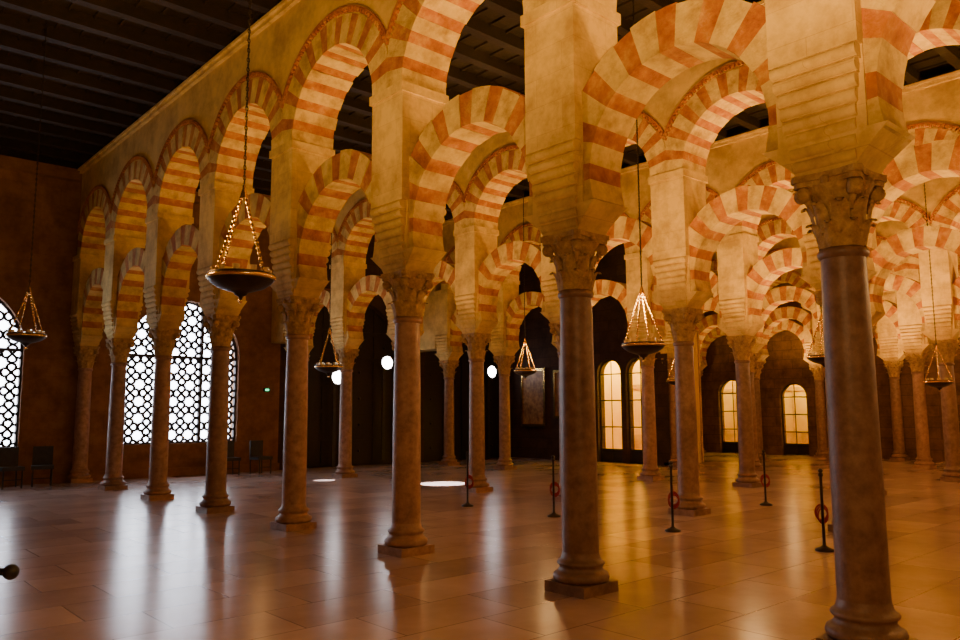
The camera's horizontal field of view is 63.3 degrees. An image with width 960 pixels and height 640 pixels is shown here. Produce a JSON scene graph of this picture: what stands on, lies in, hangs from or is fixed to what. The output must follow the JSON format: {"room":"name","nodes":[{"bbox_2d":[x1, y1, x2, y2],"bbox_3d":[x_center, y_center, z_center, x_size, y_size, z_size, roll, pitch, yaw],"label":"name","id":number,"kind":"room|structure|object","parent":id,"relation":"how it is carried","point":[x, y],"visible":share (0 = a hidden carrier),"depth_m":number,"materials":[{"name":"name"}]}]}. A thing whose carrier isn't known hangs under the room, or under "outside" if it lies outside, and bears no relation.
{"room":"mosque","nodes":[
{"label":"mosque","id":0,"kind":"room"},
{"bbox_2d":[0,169,498,475],"bbox_3d":[-5.930,0.510,25.075,35.500,8.420,0.530,6,-9,-42],"label":"wall","id":1,"kind":"structure","parent":0,"point":[49,375],"depth_m":20.44,"materials":[{"name":"brown paint"}]},
{"bbox_2d":[0,300,22,446],"bbox_3d":[-12.863,1.029,18.701,3.453,4.209,0.120,6,-9,-42],"label":"window","id":2,"kind":"structure","parent":1,"relation":"in","point":[12,351],"depth_m":19.57,"materials":[{"name":"white glass"}]},
{"bbox_2d":[123,302,236,444],"bbox_3d":[-8.604,1.466,22.494,3.453,4.209,0.120,6,-9,-42],"label":"window","id":3,"kind":"structure","parent":1,"relation":"in","point":[199,377],"depth_m":22.45,"materials":[{"name":"white glass"}]},
{"bbox_2d":[0,155,374,485],"bbox_3d":[-8.742,0.278,22.077,27.300,8.190,0.250,6,-9,-42],"label":"trim","id":4,"kind":"structure","parent":1,"relation":"attached to","point":[6,162],"depth_m":20.38,"materials":[{"name":"brown wood"}]},
{"bbox_2d":[307,306,393,467],"bbox_3d":[-4.502,2.063,26.234,4.100,5.600,0.158,6,-9,-42],"label":"door","id":5,"kind":"structure","parent":1,"relation":"in","point":[367,368],"depth_m":26.45,"materials":[{"name":"brown wood"}]},
{"bbox_2d":[424,342,498,460],"bbox_3d":[-0.704,2.552,29.604,4.100,5.400,0.158,6,-9,-42],"label":"door","id":6,"kind":"structure","parent":1,"relation":"in","point":[433,373],"depth_m":29.32,"materials":[{"name":"brown wood"}]},
{"bbox_2d":[0,452,959,639],"bbox_3d":[5.269,3.482,13.664,38.500,0.300,33.800,6,-9,-42],"label":"floor","id":7,"kind":"structure","parent":0,"point":[93,563],"depth_m":9.06,"materials":[{"name":"stone"}]},
{"bbox_2d":[0,564,19,579],"bbox_3d":[-3.366,1.730,3.965,1.977,0.940,0.280,0,-7,0],"label":"iron railing","id":8,"kind":"object","parent":7,"relation":"on","point":[11,571],"visible":1,"depth_m":3.99,"materials":[{"name":"black metal"}]},
{"bbox_2d":[0,447,24,489],"bbox_3d":[-11.101,3.493,18.395,0.507,0.951,0.480,-6,-9,42],"label":"chair","id":9,"kind":"object","parent":7,"relation":"on","point":[9,456],"visible":1,"depth_m":18.49,"materials":[{"name":"black wood"}]},
{"bbox_2d":[31,446,53,486],"bbox_3d":[-10.641,3.556,18.938,0.480,0.951,0.507,4,-8,-30],"label":"chair","id":10,"kind":"object","parent":7,"relation":"on","point":[42,458],"visible":1,"depth_m":19.07,"materials":[{"name":"black wood"}]},
{"bbox_2d":[66,346,99,482],"bbox_3d":[-10.290,2.428,20.175,0.544,3.480,0.544,6,-9,-42],"label":"stone column","id":11,"kind":"structure","parent":7,"relation":"on","point":[85,355],"depth_m":20.05,"materials":[{"name":"stone"}]},
{"bbox_2d":[98,338,134,490],"bbox_3d":[-8.475,2.179,18.165,0.544,3.480,0.544,6,-9,-42],"label":"stone column","id":12,"kind":"structure","parent":7,"relation":"on","point":[119,348],"depth_m":18.04,"materials":[{"name":"stone"}]},
{"bbox_2d":[140,327,181,500],"bbox_3d":[-6.586,1.919,16.073,0.544,3.480,0.544,6,-9,-42],"label":"stone column","id":13,"kind":"structure","parent":7,"relation":"on","point":[163,339],"depth_m":15.94,"materials":[{"name":"stone"}]},
{"bbox_2d":[195,314,240,513],"bbox_3d":[-4.697,1.660,13.982,0.544,3.480,0.544,6,-9,-42],"label":"stone column","id":14,"kind":"structure","parent":7,"relation":"on","point":[220,327],"depth_m":13.85,"materials":[{"name":"stone"}]},
{"bbox_2d":[227,441,240,475],"bbox_3d":[-7.078,3.905,21.977,0.480,0.951,0.507,6,-9,-42],"label":"chair","id":15,"kind":"object","parent":7,"relation":"on","point":[230,450],"visible":0.55,"depth_m":22.16,"materials":[{"name":"black wood"}]},
{"bbox_2d":[249,440,272,474],"bbox_3d":[-6.345,3.965,22.497,0.507,0.951,0.480,-5,-9,36],"label":"chair","id":16,"kind":"object","parent":7,"relation":"on","point":[256,446],"visible":1,"depth_m":22.50,"materials":[{"name":"black wood"}]},
{"bbox_2d":[270,296,320,531],"bbox_3d":[-2.808,1.400,11.891,0.544,3.480,0.544,6,-9,-42],"label":"stone column","id":17,"kind":"structure","parent":7,"relation":"on","point":[298,312],"depth_m":11.75,"materials":[{"name":"stone"}]},
{"bbox_2d":[331,370,340,466],"bbox_3d":[-4.722,3.398,25.347,0.480,3.540,0.290,6,-9,-42],"label":"lamp","id":18,"kind":"object","parent":7,"relation":"on","point":[335,377],"visible":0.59,"depth_m":25.38,"materials":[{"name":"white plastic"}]},
{"bbox_2d":[332,348,358,477],"bbox_3d":[-3.676,2.538,21.331,0.544,3.480,0.544,6,-9,-42],"label":"stone column","id":19,"kind":"structure","parent":7,"relation":"on","point":[346,357],"depth_m":21.19,"materials":[{"name":"stone"}]},
{"bbox_2d":[381,356,392,459],"bbox_3d":[-3.273,3.001,26.706,0.480,3.540,0.290,6,-9,-42],"label":"lamp","id":20,"kind":"object","parent":7,"relation":"on","point":[386,362],"visible":1,"depth_m":26.73,"materials":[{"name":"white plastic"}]},
{"bbox_2d":[390,342,394,483],"bbox_3d":[-1.874,2.291,19.335,0.544,3.480,0.544,6,-9,-42],"label":"stone column","id":21,"kind":"structure","parent":7,"relation":"on","point":[392,343],"depth_m":19.50,"materials":[{"name":"stone"}]},
{"bbox_2d":[378,269,434,557],"bbox_3d":[-0.919,1.141,9.799,0.544,3.480,0.544,6,-9,-42],"label":"stone column","id":22,"kind":"structure","parent":7,"relation":"on","point":[406,538],"depth_m":9.66,"materials":[{"name":"stone"}]},
{"bbox_2d":[438,360,459,465],"bbox_3d":[-1.039,3.105,26.146,0.544,3.480,0.544,6,-9,-42],"label":"stone column","id":23,"kind":"structure","parent":7,"relation":"on","point":[449,366],"depth_m":26.01,"materials":[{"name":"stone"}]},
{"bbox_2d":[461,451,473,506],"bbox_3d":[-0.232,2.942,14.445,0.230,1.005,0.230,-1,-7,4],"label":"stanchion","id":24,"kind":"object","parent":7,"relation":"on","point":[467,504],"visible":1,"depth_m":14.45,"materials":[{"name":"metal"}]},
{"bbox_2d":[461,332,492,492],"bbox_3d":[-0.072,2.043,17.340,0.544,3.480,0.544,6,-9,-42],"label":"stone column","id":25,"kind":"structure","parent":7,"relation":"on","point":[476,344],"depth_m":17.21,"materials":[{"name":"stone"}]},
{"bbox_2d":[486,366,495,457],"bbox_3d":[0.377,3.524,29.937,0.480,3.540,0.290,6,-9,-42],"label":"lamp","id":26,"kind":"object","parent":7,"relation":"on","point":[491,370],"visible":1,"depth_m":29.96,"materials":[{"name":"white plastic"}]},
{"bbox_2d":[493,355,516,469],"bbox_3d":[0.763,2.858,24.151,0.544,3.480,0.544,6,-9,-42],"label":"stone column","id":27,"kind":"structure","parent":7,"relation":"on","point":[504,461],"depth_m":24.02,"materials":[{"name":"stone"}]},
{"bbox_2d":[547,455,560,517],"bbox_3d":[1.221,2.755,12.940,0.230,1.005,0.230,1,-7,-7],"label":"stanchion","id":28,"kind":"object","parent":7,"relation":"on","point":[553,484],"visible":1,"depth_m":12.94,"materials":[{"name":"metal"}]},
{"bbox_2d":[549,322,561,501],"bbox_3d":[1.730,1.796,15.345,0.544,3.480,0.544,6,-9,-42],"label":"stone column","id":29,"kind":"structure","parent":7,"relation":"on","point":[554,327],"depth_m":15.36,"materials":[{"name":"stone"}]},
{"bbox_2d":[540,229,617,599],"bbox_3d":[0.969,0.881,7.708,0.544,3.480,0.544,6,-9,-42],"label":"stone column","id":30,"kind":"structure","parent":7,"relation":"on","point":[581,574],"depth_m":7.56,"materials":[{"name":"stone"}]},
{"bbox_2d":[637,351,664,480],"bbox_3d":[4.367,2.362,20.160,0.544,3.480,0.544,6,-9,-42],"label":"stone column","id":31,"kind":"structure","parent":7,"relation":"on","point":[650,470],"depth_m":19.99,"materials":[{"name":"stone"}]},
{"bbox_2d":[661,358,676,465],"bbox_3d":[6.322,2.987,25.434,0.544,3.480,0.544,6,-9,-42],"label":"stone column","id":32,"kind":"structure","parent":7,"relation":"on","point":[671,388],"depth_m":25.28,"materials":[{"name":"stone"}]},
{"bbox_2d":[665,461,680,532],"bbox_3d":[2.780,2.550,11.288,0.230,1.005,0.230,-1,-7,7],"label":"stanchion","id":33,"kind":"object","parent":7,"relation":"on","point":[672,493],"visible":1,"depth_m":11.29,"materials":[{"name":"metal"}]},
{"bbox_2d":[662,307,710,516],"bbox_3d":[3.532,1.548,13.350,0.544,3.480,0.544,6,-9,-42],"label":"stone column","id":34,"kind":"structure","parent":7,"relation":"on","point":[682,321],"depth_m":13.21,"materials":[{"name":"stone"}]},
{"bbox_2d":[271,0,959,354],"bbox_3d":[3.294,-2.488,14.081,0.920,4.710,28.601,6,-9,-42],"label":"arcade","id":35,"kind":"object","parent":34,"relation":"on","point":[678,126],"visible":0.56,"depth_m":13.67,"materials":[{"name":"stone"}]},
{"bbox_2d":[726,335,762,487],"bbox_3d":[6.169,2.115,18.165,0.544,3.480,0.544,6,-9,-42],"label":"stone column","id":36,"kind":"structure","parent":7,"relation":"on","point":[741,345],"depth_m":18.04,"materials":[{"name":"stone"}]},
{"bbox_2d":[749,353,762,470],"bbox_3d":[8.124,2.740,23.438,0.544,3.480,0.544,6,-9,-42],"label":"stone column","id":37,"kind":"structure","parent":7,"relation":"on","point":[758,466],"depth_m":23.30,"materials":[{"name":"stone"}]},
{"bbox_2d":[754,362,768,460],"bbox_3d":[9.850,3.253,27.775,0.544,3.480,0.544,6,-9,-42],"label":"stone column","id":38,"kind":"structure","parent":7,"relation":"on","point":[759,365],"depth_m":27.63,"materials":[{"name":"stone"}]},
{"bbox_2d":[759,450,772,505],"bbox_3d":[5.268,2.914,14.410,0.230,1.005,0.230,0,-7,-4],"label":"stanchion","id":39,"kind":"object","parent":7,"relation":"on","point":[765,503],"visible":1,"depth_m":14.41,"materials":[{"name":"metal"}]},
{"bbox_2d":[809,365,827,457],"bbox_3d":[12.919,3.448,29.509,0.544,3.480,0.544,6,-9,-42],"label":"stone column","id":40,"kind":"structure","parent":7,"relation":"on","point":[822,451],"depth_m":29.38,"materials":[{"name":"stone"}]},
{"bbox_2d":[814,291,832,531],"bbox_3d":[5.334,1.300,11.354,0.544,3.480,0.544,6,-9,-42],"label":"stone column","id":41,"kind":"structure","parent":7,"relation":"on","point":[818,294],"depth_m":11.52,"materials":[{"name":"stone"}]},
{"bbox_2d":[814,468,833,551],"bbox_3d":[4.249,2.348,9.662,0.230,1.005,0.230,2,-7,-18],"label":"stanchion","id":42,"kind":"object","parent":7,"relation":"on","point":[824,548],"visible":1,"depth_m":9.66,"materials":[{"name":"metal"}]},
{"bbox_2d":[820,365,828,463],"bbox_3d":[11.652,3.006,25.780,0.544,3.480,0.544,6,-9,-42],"label":"stone column","id":43,"kind":"structure","parent":7,"relation":"on","point":[827,459],"depth_m":25.73,"materials":[{"name":"stone"}]},
{"bbox_2d":[790,163,916,639],"bbox_3d":[2.745,0.637,5.742,0.544,3.480,0.544,6,-9,-42],"label":"stone column","id":44,"kind":"structure","parent":7,"relation":"on","point":[840,200],"depth_m":5.62,"materials":[{"name":"stone"}]},
{"bbox_2d":[872,326,886,495],"bbox_3d":[7.971,1.867,16.169,0.544,3.480,0.544,6,-9,-42],"label":"stone column","id":45,"kind":"structure","parent":7,"relation":"on","point":[873,327],"depth_m":16.29,"materials":[{"name":"stone"}]},
{"bbox_2d":[420,70,959,360],"bbox_3d":[7.450,-2.129,17.215,0.920,4.710,29.451,6,-9,-42],"label":"arcade","id":46,"kind":"object","parent":45,"relation":"on","point":[740,284],"visible":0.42,"depth_m":18.45,"materials":[{"name":"stone"}]},
{"bbox_2d":[883,361,909,460],"bbox_3d":[14.722,3.201,27.513,0.544,3.480,0.544,6,-9,-42],"label":"stone column","id":47,"kind":"structure","parent":7,"relation":"on","point":[893,368],"depth_m":27.39,"materials":[{"name":"stone"}]},
{"bbox_2d":[904,353,936,468],"bbox_3d":[13.454,2.758,23.785,0.544,3.480,0.544,6,-9,-42],"label":"stone column","id":48,"kind":"structure","parent":7,"relation":"on","point":[917,361],"depth_m":23.66,"materials":[{"name":"stone"}]},
{"bbox_2d":[930,339,959,481],"bbox_3d":[11.728,2.245,19.448,0.544,3.480,0.544,6,-9,-42],"label":"stone column","id":49,"kind":"structure","parent":7,"relation":"on","point":[947,348],"depth_m":19.32,"materials":[{"name":"stone"}]},
{"bbox_3d":[13.530,1.997,17.453,0.544,3.480,0.544,6,-9,-42],"label":"stone column","id":50,"kind":"structure","parent":7,"relation":"on","visible":0},
{"bbox_2d":[659,177,959,357],"bbox_3d":[13.512,-2.068,17.941,0.920,4.710,22.543,6,-9,-42],"label":"arcade","id":51,"kind":"object","parent":50,"relation":"on","point":[942,194],"visible":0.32,"depth_m":19.88,"materials":[{"name":"stone"}]},
{"bbox_3d":[15.256,2.511,21.789,0.544,3.480,0.544,6,-9,-42],"label":"stone column","id":52,"kind":"structure","parent":7,"relation":"on","visible":0},
{"bbox_2d":[695,220,931,361],"bbox_3d":[14.518,-1.456,23.075,0.920,4.710,30.101,6,-9,-42],"label":"arcade","id":53,"kind":"object","parent":52,"relation":"on","point":[905,315],"visible":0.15,"depth_m":24.49,"materials":[{"name":"stone"}]},
{"bbox_3d":[10.414,-0.416,-2.749,0.544,3.480,0.544,6,-9,-42],"label":"stone column","id":54,"kind":"structure","parent":7,"relation":"on","visible":0},
{"bbox_2d":[70,0,935,346],"bbox_3d":[0.044,-3.060,9.201,0.920,4.710,31.968,6,-9,-42],"label":"arcade","id":55,"kind":"object","parent":54,"relation":"on","point":[830,74],"visible":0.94,"depth_m":9.88,"materials":[{"name":"stone"}]},
{"bbox_2d":[0,0,959,219],"bbox_3d":[5.399,-5.030,14.499,38.500,0.400,33.300,6,-9,-42],"label":"ceiling","id":56,"kind":"structure","parent":0,"point":[108,63],"depth_m":14.86,"materials":[{"name":"brown wood"}]},
{"bbox_2d":[5,19,47,348],"bbox_3d":[-7.335,-2.338,12.880,0.586,5.662,0.586,-1,-7,3],"label":"hanging lamp","id":57,"kind":"object","parent":56,"relation":"hanging from","point":[25,338],"visible":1,"depth_m":12.59,"materials":[{"name":"gold metal"}]},
{"bbox_2d":[205,0,275,302],"bbox_3d":[-2.069,-3.008,7.029,0.586,5.772,0.586,-1,-7,3],"label":"hanging lamp","id":58,"kind":"object","parent":56,"relation":"hanging from","point":[241,282],"visible":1,"depth_m":6.61,"materials":[{"name":"gold metal"}]},
{"bbox_2d":[315,137,342,376],"bbox_3d":[-3.164,-1.761,16.576,0.586,5.962,0.586,-1,-7,3],"label":"hanging lamp","id":59,"kind":"object","parent":56,"relation":"hanging from","point":[328,369],"visible":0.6,"depth_m":16.16,"materials":[{"name":"gold metal"}]},
{"bbox_2d":[514,179,536,379],"bbox_3d":[1.116,-1.437,19.725,0.586,5.892,0.586,-1,-7,3],"label":"hanging lamp","id":60,"kind":"object","parent":56,"relation":"hanging from","point":[525,372],"visible":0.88,"depth_m":19.38,"materials":[{"name":"gold metal"}]},
{"bbox_2d":[621,0,665,361],"bbox_3d":[2.183,-2.438,10.799,0.586,6.042,0.586,3,-7,-22],"label":"hanging lamp","id":61,"kind":"object","parent":56,"relation":"hanging from","point":[643,349],"visible":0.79,"depth_m":10.41,"materials":[{"name":"gold metal"}]},
{"bbox_2d":[666,357,674,384],"bbox_3d":[5.589,-1.047,22.499,0.586,6.042,0.586,-1,-7,3],"label":"hanging lamp","id":62,"kind":"object","parent":56,"relation":"hanging from","point":[668,380],"visible":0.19,"depth_m":22.06,"materials":[{"name":"gold metal"}]},
{"bbox_2d":[806,305,824,368],"bbox_3d":[6.286,-2.050,14.592,0.586,5.942,0.586,-1,-7,3],"label":"hanging lamp","id":63,"kind":"object","parent":56,"relation":"hanging from","point":[813,357],"visible":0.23,"depth_m":14.21,"materials":[{"name":"gold metal"}]},
{"bbox_2d":[924,182,954,391],"bbox_3d":[10.095,-1.542,17.495,0.586,6.292,0.586,-1,-7,3],"label":"hanging lamp","id":64,"kind":"object","parent":56,"relation":"hanging from","point":[939,384],"visible":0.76,"depth_m":17.11,"materials":[{"name":"gold metal"}]},
{"bbox_2d":[509,243,670,465],"bbox_3d":[3.788,0.873,28.448,0.400,8.420,7.450,6,-9,-42],"label":"wall","id":65,"kind":"structure","parent":0,"point":[609,319],"depth_m":27.70,"materials":[{"name":"brown paint"}]},
{"bbox_2d":[521,368,546,426],"bbox_3d":[2.050,2.962,29.766,0.100,2.200,1.260,6,-9,-42],"label":"framed painting","id":66,"kind":"object","parent":65,"relation":"attached to","point":[533,389],"visible":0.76,"depth_m":29.70,"materials":[{"name":"fabric"}]},
{"bbox_2d":[553,370,558,418],"bbox_3d":[3.118,2.716,28.595,0.100,1.800,1.060,6,-9,-42],"label":"framed painting","id":67,"kind":"object","parent":65,"relation":"attached to","point":[555,372],"visible":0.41,"depth_m":28.89,"materials":[{"name":"fabric"}]},
{"bbox_2d":[599,359,622,461],"bbox_3d":[4.612,3.155,27.184,0.070,3.580,1.070,6,-9,-42],"label":"door","id":68,"kind":"structure","parent":65,"relation":"in","point":[607,454],"depth_m":27.20,"materials":[{"name":"brown wood"}]},
{"bbox_2d":[628,358,642,462],"bbox_3d":[5.446,3.040,26.260,0.070,3.580,1.070,6,-9,-42],"label":"door","id":69,"kind":"structure","parent":65,"relation":"in","point":[636,456],"depth_m":26.39,"materials":[{"name":"brown wood"}]},
{"bbox_2d":[604,329,703,461],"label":"window","id":70,"kind":"structure","parent":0,"point":[616,379],"depth_m":28.63,"materials":[{"name":"glass"}]},
{"bbox_2d":[723,381,808,452],"bbox_3d":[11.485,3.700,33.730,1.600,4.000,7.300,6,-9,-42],"label":"window panes","id":71,"kind":"object","parent":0,"point":[800,402],"visible":0.03,"depth_m":33.02,"materials":[{"name":"glass"}]},
{"bbox_2d":[701,283,959,460],"bbox_3d":[18.206,0.402,25.053,0.400,8.420,31.800,6,-9,-42],"label":"wall","id":72,"kind":"structure","parent":0,"point":[785,364],"depth_m":31.14,"materials":[{"name":"brown paint"}]},
{"bbox_2d":[720,379,737,452],"bbox_3d":[10.738,4.057,32.944,0.070,3.110,1.230,6,-9,-42],"label":"door","id":73,"kind":"structure","parent":72,"relation":"in","point":[732,447],"depth_m":33.06,"materials":[{"name":"brown wood"}]},
{"bbox_2d":[781,383,808,455],"bbox_3d":[12.541,3.933,30.933,0.070,2.860,1.130,6,-9,-42],"label":"door","id":74,"kind":"structure","parent":72,"relation":"in","point":[796,448],"depth_m":30.95,"materials":[{"name":"brown wood"}]},
{"bbox_3d":[23.732,1.963,17.537,0.544,3.480,0.544,6,-9,-42],"label":"stone column","id":75,"kind":"structure","parent":0,"visible":0},
{"bbox_2d":[700,254,959,370],"bbox_3d":[17.337,-1.227,25.086,0.920,4.710,30.851,6,-9,-42],"label":"arcade","id":76,"kind":"object","parent":75,"relation":"on","point":[886,336],"visible":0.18,"depth_m":29.80,"materials":[{"name":"stone"}]}
]}

